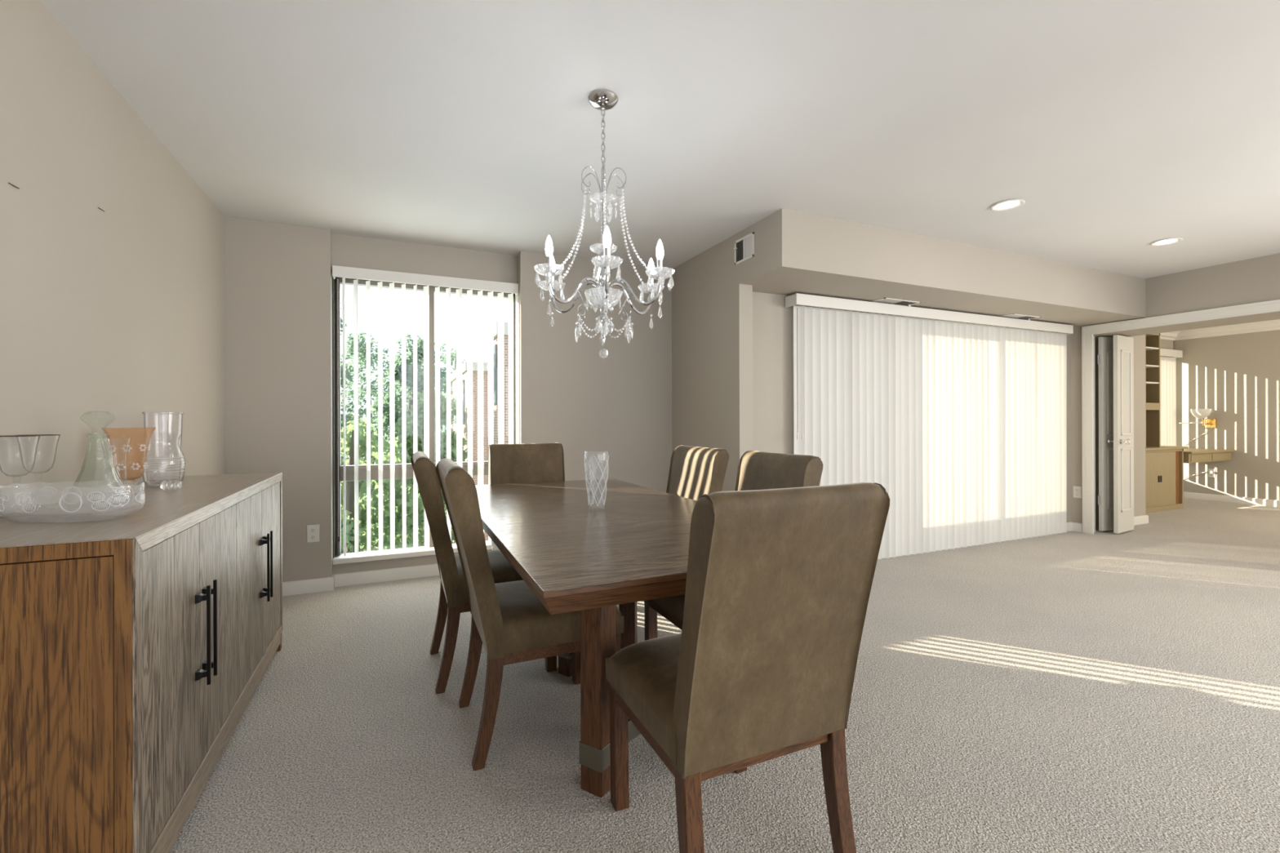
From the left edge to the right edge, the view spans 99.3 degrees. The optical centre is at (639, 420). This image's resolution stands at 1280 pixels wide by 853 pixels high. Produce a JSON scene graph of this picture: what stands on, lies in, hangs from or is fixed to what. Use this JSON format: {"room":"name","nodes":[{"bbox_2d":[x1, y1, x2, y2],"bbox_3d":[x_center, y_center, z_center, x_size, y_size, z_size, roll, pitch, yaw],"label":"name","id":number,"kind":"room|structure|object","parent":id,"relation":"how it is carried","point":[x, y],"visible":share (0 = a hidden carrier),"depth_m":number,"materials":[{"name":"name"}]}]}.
{"room":"dining room","nodes":[
{"label":"dining room","id":0,"kind":"room"},
{"bbox_2d":[0,0,225,516],"bbox_3d":[-1.186,-0.074,0.020,0.150,2.440,8.200,0,0,-24],"label":"wall","id":1,"kind":"structure","parent":0,"point":[118,311],"depth_m":1.95,"materials":[{"name":"beige paint"}]},
{"bbox_2d":[224,217,671,582],"bbox_3d":[-1.189,-0.074,4.238,3.273,2.440,0.390,0,0,-24],"label":"wall","id":2,"kind":"structure","parent":0,"point":[614,411],"depth_m":3.84,"materials":[{"name":"beige paint"}]},
{"bbox_2d":[306,524,319,542],"bbox_3d":[-2.185,0.756,3.636,0.072,0.116,0.009,0,0,-24],"label":"wall outlet","id":3,"kind":"object","parent":2,"relation":"attached to","point":[313,531],"visible":1,"depth_m":3.63,"materials":[{"name":"white plastic"}]},
{"bbox_2d":[282,563,439,595],"bbox_3d":[-1.185,1.102,4.089,3.153,0.088,0.150,0,0,-24],"label":"baseboard","id":4,"kind":"structure","parent":2,"relation":"attached to","point":[328,584],"depth_m":3.80,"materials":[{"name":"white paint"}]},
{"bbox_2d":[332,276,515,564],"bbox_3d":[-1.564,-0.012,4.060,1.272,2.002,0.170,0,0,-24],"label":"window","id":5,"kind":"structure","parent":2,"relation":"in","point":[339,557],"depth_m":3.90,"materials":[{"name":"beige metal"}]},
{"bbox_2d":[332,265,518,556],"bbox_3d":[-1.529,-0.061,3.987,1.258,1.985,0.104,0,0,-24],"label":"vertical blind","id":6,"kind":"object","parent":5,"relation":"attached to","point":[343,272],"visible":0.96,"depth_m":3.98,"materials":[{"name":"white paint"}]},
{"bbox_2d":[40,0,1279,278],"bbox_3d":[4.087,-1.369,2.367,11.700,0.120,8.200,0,0,-24],"label":"ceiling","id":7,"kind":"structure","parent":0,"point":[1121,127],"depth_m":2.32,"materials":[{"name":"white paint"}]},
{"bbox_2d":[533,88,675,358],"bbox_3d":[-0.147,-0.773,2.188,0.534,1.048,0.599,0,0,-7],"label":"chandelier","id":8,"kind":"object","parent":7,"relation":"hanging from","point":[603,297],"visible":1,"depth_m":2.14,"materials":[{"name":"clear glass"}]},
{"bbox_2d":[990,199,1025,210],"bbox_3d":[2.217,-1.299,3.281,0.176,0.009,0.176,0,0,-24],"label":"recessed light","id":9,"kind":"object","parent":7,"relation":"in","point":[1009,204],"visible":1,"depth_m":3.28,"materials":[{"name":"white paint"}]},
{"bbox_2d":[1149,237,1182,245],"bbox_3d":[3.842,-1.304,3.970,0.176,0.009,0.176,0,0,-24],"label":"recessed light","id":10,"kind":"object","parent":7,"relation":"in","point":[1172,240],"visible":1,"depth_m":3.96,"materials":[{"name":"white paint"}]},
{"bbox_2d":[671,232,752,491],"bbox_3d":[0.532,-0.079,4.237,0.110,2.440,1.011,0,0,-24],"label":"wall","id":11,"kind":"structure","parent":0,"point":[712,313],"depth_m":4.06,"materials":[{"name":"beige paint"}]},
{"bbox_2d":[733,231,754,265],"bbox_3d":[0.701,-1.165,3.690,0.020,0.165,0.225,0,0,-24],"label":"air vent","id":12,"kind":"object","parent":11,"relation":"in","point":[744,248],"visible":1,"depth_m":3.68,"materials":[{"name":"white metal"}]},
{"bbox_2d":[168,497,1279,852],"bbox_3d":[4.125,1.181,2.299,11.700,0.100,8.050,0,0,-24],"label":"floor","id":13,"kind":"structure","parent":0,"point":[1105,691],"depth_m":2.02,"materials":[{"name":"beige carpet"}]},
{"bbox_2d":[0,472,282,852],"bbox_3d":[-1.660,0.705,1.893,0.491,0.885,1.680,0,0,-24],"label":"sideboard","id":14,"kind":"object","parent":13,"relation":"on","point":[134,648],"visible":0.99,"depth_m":1.22,"materials":[{"name":"brown wood"}]},
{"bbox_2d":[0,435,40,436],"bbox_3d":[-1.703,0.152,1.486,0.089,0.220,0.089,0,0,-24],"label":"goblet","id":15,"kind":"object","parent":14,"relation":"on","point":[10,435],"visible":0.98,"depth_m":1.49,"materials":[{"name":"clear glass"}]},
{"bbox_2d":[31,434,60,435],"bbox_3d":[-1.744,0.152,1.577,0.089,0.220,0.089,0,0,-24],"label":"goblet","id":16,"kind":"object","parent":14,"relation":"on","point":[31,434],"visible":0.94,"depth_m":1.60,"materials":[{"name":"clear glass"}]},
{"bbox_2d":[0,481,145,523],"bbox_3d":[-1.504,0.214,1.438,0.350,0.094,0.148,0,0,0],"label":"dish","id":17,"kind":"object","parent":14,"relation":"on","point":[78,512],"visible":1,"depth_m":1.43,"materials":[{"name":"clear glass"}]},
{"bbox_2d":[64,412,130,507],"bbox_3d":[-1.685,0.117,1.691,0.146,0.290,0.144,0,0,-24],"label":"decanter","id":18,"kind":"object","parent":14,"relation":"on","point":[105,502],"visible":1,"depth_m":1.68,"materials":[{"name":"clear glass"}]},
{"bbox_2d":[160,480,182,490],"bbox_3d":[-1.752,0.242,2.033,0.060,0.038,0.038,0,0,-24],"label":"stopper","id":19,"kind":"object","parent":14,"relation":"on","point":[165,485],"visible":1,"depth_m":2.02,"materials":[{"name":"clear glass"}]},
{"bbox_2d":[410,451,556,694],"bbox_3d":[-0.746,0.647,2.573,0.614,0.995,0.481,0,0,-24],"label":"dining chair","id":20,"kind":"object","parent":13,"relation":"on","point":[454,601],"visible":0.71,"depth_m":2.29,"materials":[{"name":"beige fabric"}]},
{"bbox_2d":[488,442,564,550],"bbox_3d":[-0.636,0.647,3.316,0.481,0.995,0.614,0,0,-24],"label":"dining chair","id":21,"kind":"object","parent":13,"relation":"on","point":[523,463],"visible":0.26,"depth_m":3.51,"materials":[{"name":"beige fabric"}]},
{"bbox_2d":[435,457,623,770],"bbox_3d":[-0.437,0.646,2.076,0.614,0.995,0.481,0,0,-24],"label":"dining chair","id":22,"kind":"object","parent":13,"relation":"on","point":[513,625],"visible":0.78,"depth_m":1.83,"materials":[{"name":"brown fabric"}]},
{"bbox_2d":[475,478,697,797],"bbox_3d":[-0.194,0.763,2.402,1.000,0.760,2.142,0,0,-24],"label":"dining table","id":23,"kind":"object","parent":13,"relation":"on","point":[629,546],"visible":0.58,"depth_m":1.68,"materials":[{"name":"brown wood"}]},
{"bbox_2d":[618,444,728,609],"bbox_3d":[0.091,0.645,2.934,0.614,0.995,0.481,0,0,-24],"label":"dining chair","id":24,"kind":"object","parent":13,"relation":"on","point":[695,472],"visible":0.17,"depth_m":2.97,"materials":[{"name":"brown fabric"}]},
{"bbox_2d":[644,450,822,640],"bbox_3d":[0.384,0.644,2.348,0.614,0.995,0.481,0,0,-24],"label":"dining chair","id":25,"kind":"object","parent":13,"relation":"on","point":[757,470],"visible":0.23,"depth_m":2.38,"materials":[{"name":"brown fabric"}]},
{"bbox_2d":[605,481,889,852],"bbox_3d":[0.241,0.644,1.448,0.481,0.995,0.614,0,0,-24],"label":"dining chair","id":26,"kind":"object","parent":13,"relation":"on","point":[761,667],"visible":1,"depth_m":1.24,"materials":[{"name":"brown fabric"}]},
{"bbox_2d":[1145,445,1188,513],"bbox_3d":[6.182,0.730,6.843,1.605,0.790,0.480,0,0,-24],"label":"base cabinet","id":27,"kind":"object","parent":13,"relation":"on","point":[1164,464],"visible":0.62,"depth_m":6.77,"materials":[{"name":"beige paint"}]},
{"bbox_2d":[1145,445,1188,450],"bbox_3d":[6.181,0.350,6.843,1.605,0.030,0.480,0,0,-24],"label":"countertop","id":28,"kind":"structure","parent":27,"relation":"on","point":[1162,447],"depth_m":6.79,"materials":[{"name":"beige paint"}]},
{"bbox_2d":[1145,333,1160,447],"bbox_3d":[6.175,-0.420,6.907,0.780,1.510,0.360,0,0,-24],"label":"bookcase","id":29,"kind":"object","parent":28,"relation":"on","point":[1153,412],"visible":0.27,"depth_m":6.93,"materials":[{"name":"beige paint"}]},
{"bbox_2d":[752,291,1071,522],"bbox_3d":[2.617,-0.085,4.860,4.207,2.440,0.146,0,0,-24],"label":"wall","id":30,"kind":"structure","parent":0,"point":[772,322],"depth_m":4.07,"materials":[{"name":"beige paint"}]},
{"bbox_2d":[785,293,1073,559],"bbox_3d":[2.687,0.094,4.731,3.431,2.058,0.130,0,0,-24],"label":"vertical blind","id":31,"kind":"object","parent":30,"relation":"attached to","point":[962,425],"visible":0.94,"depth_m":4.69,"materials":[{"name":"white paint"}]},
{"bbox_2d":[1066,521,1071,531],"bbox_3d":[2.582,1.091,4.755,4.053,0.088,0.016,0,0,-24],"label":"baseboard","id":32,"kind":"structure","parent":30,"relation":"attached to","point":[1068,525],"depth_m":5.54,"materials":[{"name":"white paint"}]},
{"bbox_2d":[738,208,1146,327],"bbox_3d":[2.647,-1.127,4.460,4.163,0.356,0.614,0,0,-24],"label":"soffit","id":33,"kind":"structure","parent":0,"point":[795,251],"depth_m":3.95,"materials":[{"name":"beige paint"}]},
{"bbox_2d":[869,297,921,306],"bbox_3d":[2.040,-0.937,4.340,0.400,0.020,0.150,0,0,-24],"label":"ceiling vent","id":34,"kind":"object","parent":33,"relation":"in","point":[885,300],"visible":0.81,"depth_m":4.33,"materials":[{"name":"white metal"}]},
{"bbox_2d":[997,313,1040,320],"bbox_3d":[3.472,-0.941,4.983,0.400,0.020,0.150,0,0,-24],"label":"ceiling vent","id":35,"kind":"object","parent":33,"relation":"in","point":[1016,316],"visible":0.84,"depth_m":4.97,"materials":[{"name":"white metal"}]},
{"bbox_2d":[1094,334,1173,530],"bbox_3d":[6.188,-0.095,6.830,3.940,2.440,1.050,0,0,-24],"label":"wall","id":36,"kind":"structure","parent":0,"point":[1140,498],"depth_m":5.91,"materials":[{"name":"beige paint"}]},
{"bbox_2d":[1133,515,1148,524],"bbox_3d":[5.339,1.083,5.867,0.520,0.088,0.016,0,0,-24],"label":"baseboard","id":37,"kind":"structure","parent":36,"relation":"attached to","point":[1143,519],"depth_m":5.91,"materials":[{"name":"white paint"}]},
{"bbox_2d":[1160,348,1182,445],"bbox_3d":[7.141,-0.093,7.602,1.490,1.830,0.105,0,0,-24],"label":"vertical blind","id":38,"kind":"object","parent":36,"relation":"attached to","point":[1167,365],"visible":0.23,"depth_m":7.82,"materials":[{"name":"white paint"}]},
{"bbox_2d":[1183,448,1234,462],"bbox_3d":[7.451,0.473,7.402,1.160,0.147,0.530,0,0,-24],"label":"desk","id":39,"kind":"object","parent":36,"relation":"attached to","point":[1190,455],"visible":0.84,"depth_m":7.15,"materials":[{"name":"beige paint"}]},
{"bbox_2d":[1160,319,1279,340],"bbox_3d":[6.798,-1.242,6.878,2.780,0.150,1.160,0,0,-24],"label":"trim","id":40,"kind":"structure","parent":36,"relation":"attached to","point":[1271,325],"depth_m":7.46,"materials":[{"name":"white paint"}]},
{"bbox_2d":[1071,253,1279,523],"bbox_3d":[5.979,-0.094,2.717,0.504,2.440,6.504,0,0,-24],"label":"wall","id":41,"kind":"structure","parent":0,"point":[1254,280],"depth_m":4.77,"materials":[{"name":"beige paint"}]},
{"bbox_2d":[1071,521,1082,532],"bbox_3d":[4.444,1.086,5.535,0.016,0.088,0.104,0,0,-24],"label":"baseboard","id":42,"kind":"structure","parent":41,"relation":"attached to","point":[1076,526],"depth_m":5.52,"materials":[{"name":"white paint"}]},
{"bbox_2d":[1073,486,1081,497],"bbox_3d":[4.449,0.730,5.532,0.009,0.116,0.072,0,0,-24],"label":"wall outlet","id":43,"kind":"object","parent":41,"relation":"attached to","point":[1077,490],"visible":1,"depth_m":5.53,"materials":[{"name":"white plastic"}]},
{"bbox_2d":[1097,337,1113,531],"bbox_3d":[4.822,0.135,5.553,0.416,1.957,0.054,0,0,-19],"label":"door","id":44,"kind":"structure","parent":41,"relation":"in","point":[1105,344],"depth_m":5.49,"materials":[{"name":"grey paint"}]},
{"bbox_2d":[1106,334,1133,533],"bbox_3d":[4.864,0.135,5.463,0.395,1.957,0.181,0,0,-31],"label":"door","id":45,"kind":"structure","parent":41,"relation":"in","point":[1123,346],"depth_m":5.42,"materials":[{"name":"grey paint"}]},
{"bbox_2d":[1081,299,1279,533],"bbox_3d":[4.973,0.091,4.508,0.168,2.074,2.195,0,0,-24],"label":"trim","id":46,"kind":"structure","parent":41,"relation":"attached to","point":[1088,402],"depth_m":5.40,"materials":[{"name":"white paint"}]},
{"bbox_2d":[1173,329,1279,500],"bbox_3d":[8.646,-0.102,6.337,0.150,2.440,3.950,0,0,-24],"label":"wall","id":47,"kind":"structure","parent":0,"point":[1237,376],"depth_m":7.40,"materials":[{"name":"beige paint"}]},
{"bbox_2d":[1178,408,1216,445],"bbox_3d":[7.834,0.102,7.673,0.248,0.523,0.353,0,0,-24],"label":"wall sconce","id":48,"kind":"object","parent":47,"relation":"attached to","point":[1201,414],"depth_m":7.58,"materials":[{"name":"gold metal"}]},
{"bbox_2d":[1208,468,1215,477],"bbox_3d":[7.987,0.737,7.602,0.030,0.116,0.072,0,0,-24],"label":"wall outlet","id":49,"kind":"object","parent":47,"relation":"attached to","point":[1211,473],"visible":1,"depth_m":7.60,"materials":[{"name":"white plastic"}]},
{"bbox_2d":[1183,491,1279,506],"bbox_3d":[8.563,1.074,6.326,0.016,0.088,3.600,0,0,-24],"label":"baseboard","id":50,"kind":"structure","parent":47,"relation":"attached to","point":[1274,503],"depth_m":7.40,"materials":[{"name":"white paint"}]},
{"label":"outside","id":51,"kind":"structure","parent":0,"visible":0},
{"bbox_2d":[359,486,453,551],"bbox_3d":[-19.485,9.297,43.856,120.000,0.200,84.000,0,0,-24],"label":"ground","id":52,"kind":"structure","parent":51,"point":[376,495],"depth_m":62.41,"materials":[{"name":"green"}]},
{"bbox_2d":[340,302,373,524],"bbox_3d":[-11.525,2.422,18.494,4.693,13.516,4.733,0,0,-24],"label":"leafy tree","id":53,"kind":"object","parent":52,"relation":"on","point":[350,416],"visible":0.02,"depth_m":19.07,"materials":[{"name":"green plant"}]},
{"bbox_2d":[340,332,408,544],"bbox_3d":[-16.637,1.907,34.139,5.519,14.572,6.712,0,0,-24],"label":"leafy tree","id":54,"kind":"object","parent":52,"relation":"on","point":[362,352],"visible":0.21,"depth_m":33.33,"materials":[{"name":"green plant"}]},
{"bbox_2d":[340,419,424,553],"bbox_3d":[-6.822,4.558,13.092,3.700,9.222,3.357,0,0,20],"label":"leafy tree","id":55,"kind":"object","parent":52,"relation":"on","point":[349,437],"visible":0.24,"depth_m":13.02,"materials":[{"name":"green plant"}]},
{"bbox_2d":[370,350,446,550],"bbox_3d":[-9.716,3.076,23.128,4.062,12.199,3.471,0,0,-24],"label":"leafy tree","id":56,"kind":"object","parent":52,"relation":"on","point":[409,366],"visible":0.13,"depth_m":22.61,"materials":[{"name":"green plant"}]},
{"bbox_2d":[385,331,452,512],"bbox_3d":[-12.606,2.029,31.468,4.082,14.308,3.696,0,0,-7],"label":"leafy tree","id":57,"kind":"object","parent":52,"relation":"on","point":[420,347],"visible":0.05,"depth_m":31.37,"materials":[{"name":"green plant"}]},
{"bbox_2d":[373,388,467,548],"bbox_3d":[-6.358,4.088,16.456,3.294,10.159,3.312,0,0,8],"label":"leafy tree","id":58,"kind":"object","parent":52,"relation":"on","point":[409,428],"visible":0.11,"depth_m":15.85,"materials":[{"name":"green plant"}]},
{"bbox_2d":[434,342,465,439],"bbox_3d":[-13.335,1.811,39.652,5.468,14.747,4.607,0,0,-4],"label":"leafy tree","id":59,"kind":"object","parent":52,"relation":"on","point":[453,355],"visible":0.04,"depth_m":39.26,"materials":[{"name":"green plant"}]},
{"bbox_2d":[450,361,488,542],"bbox_3d":[-5.504,3.383,26.661,6.600,11.550,7.000,0,0,-24],"label":"brick building","id":60,"kind":"structure","parent":52,"relation":"on","point":[453,376],"depth_m":22.54,"materials":[{"name":"brown brick"}]},
{"bbox_2d":[487,321,508,444],"bbox_3d":[-2.548,3.224,16.265,3.650,11.850,1.600,0,0,-24],"label":"brick building","id":61,"kind":"structure","parent":52,"relation":"on","point":[505,323],"depth_m":15.02,"materials":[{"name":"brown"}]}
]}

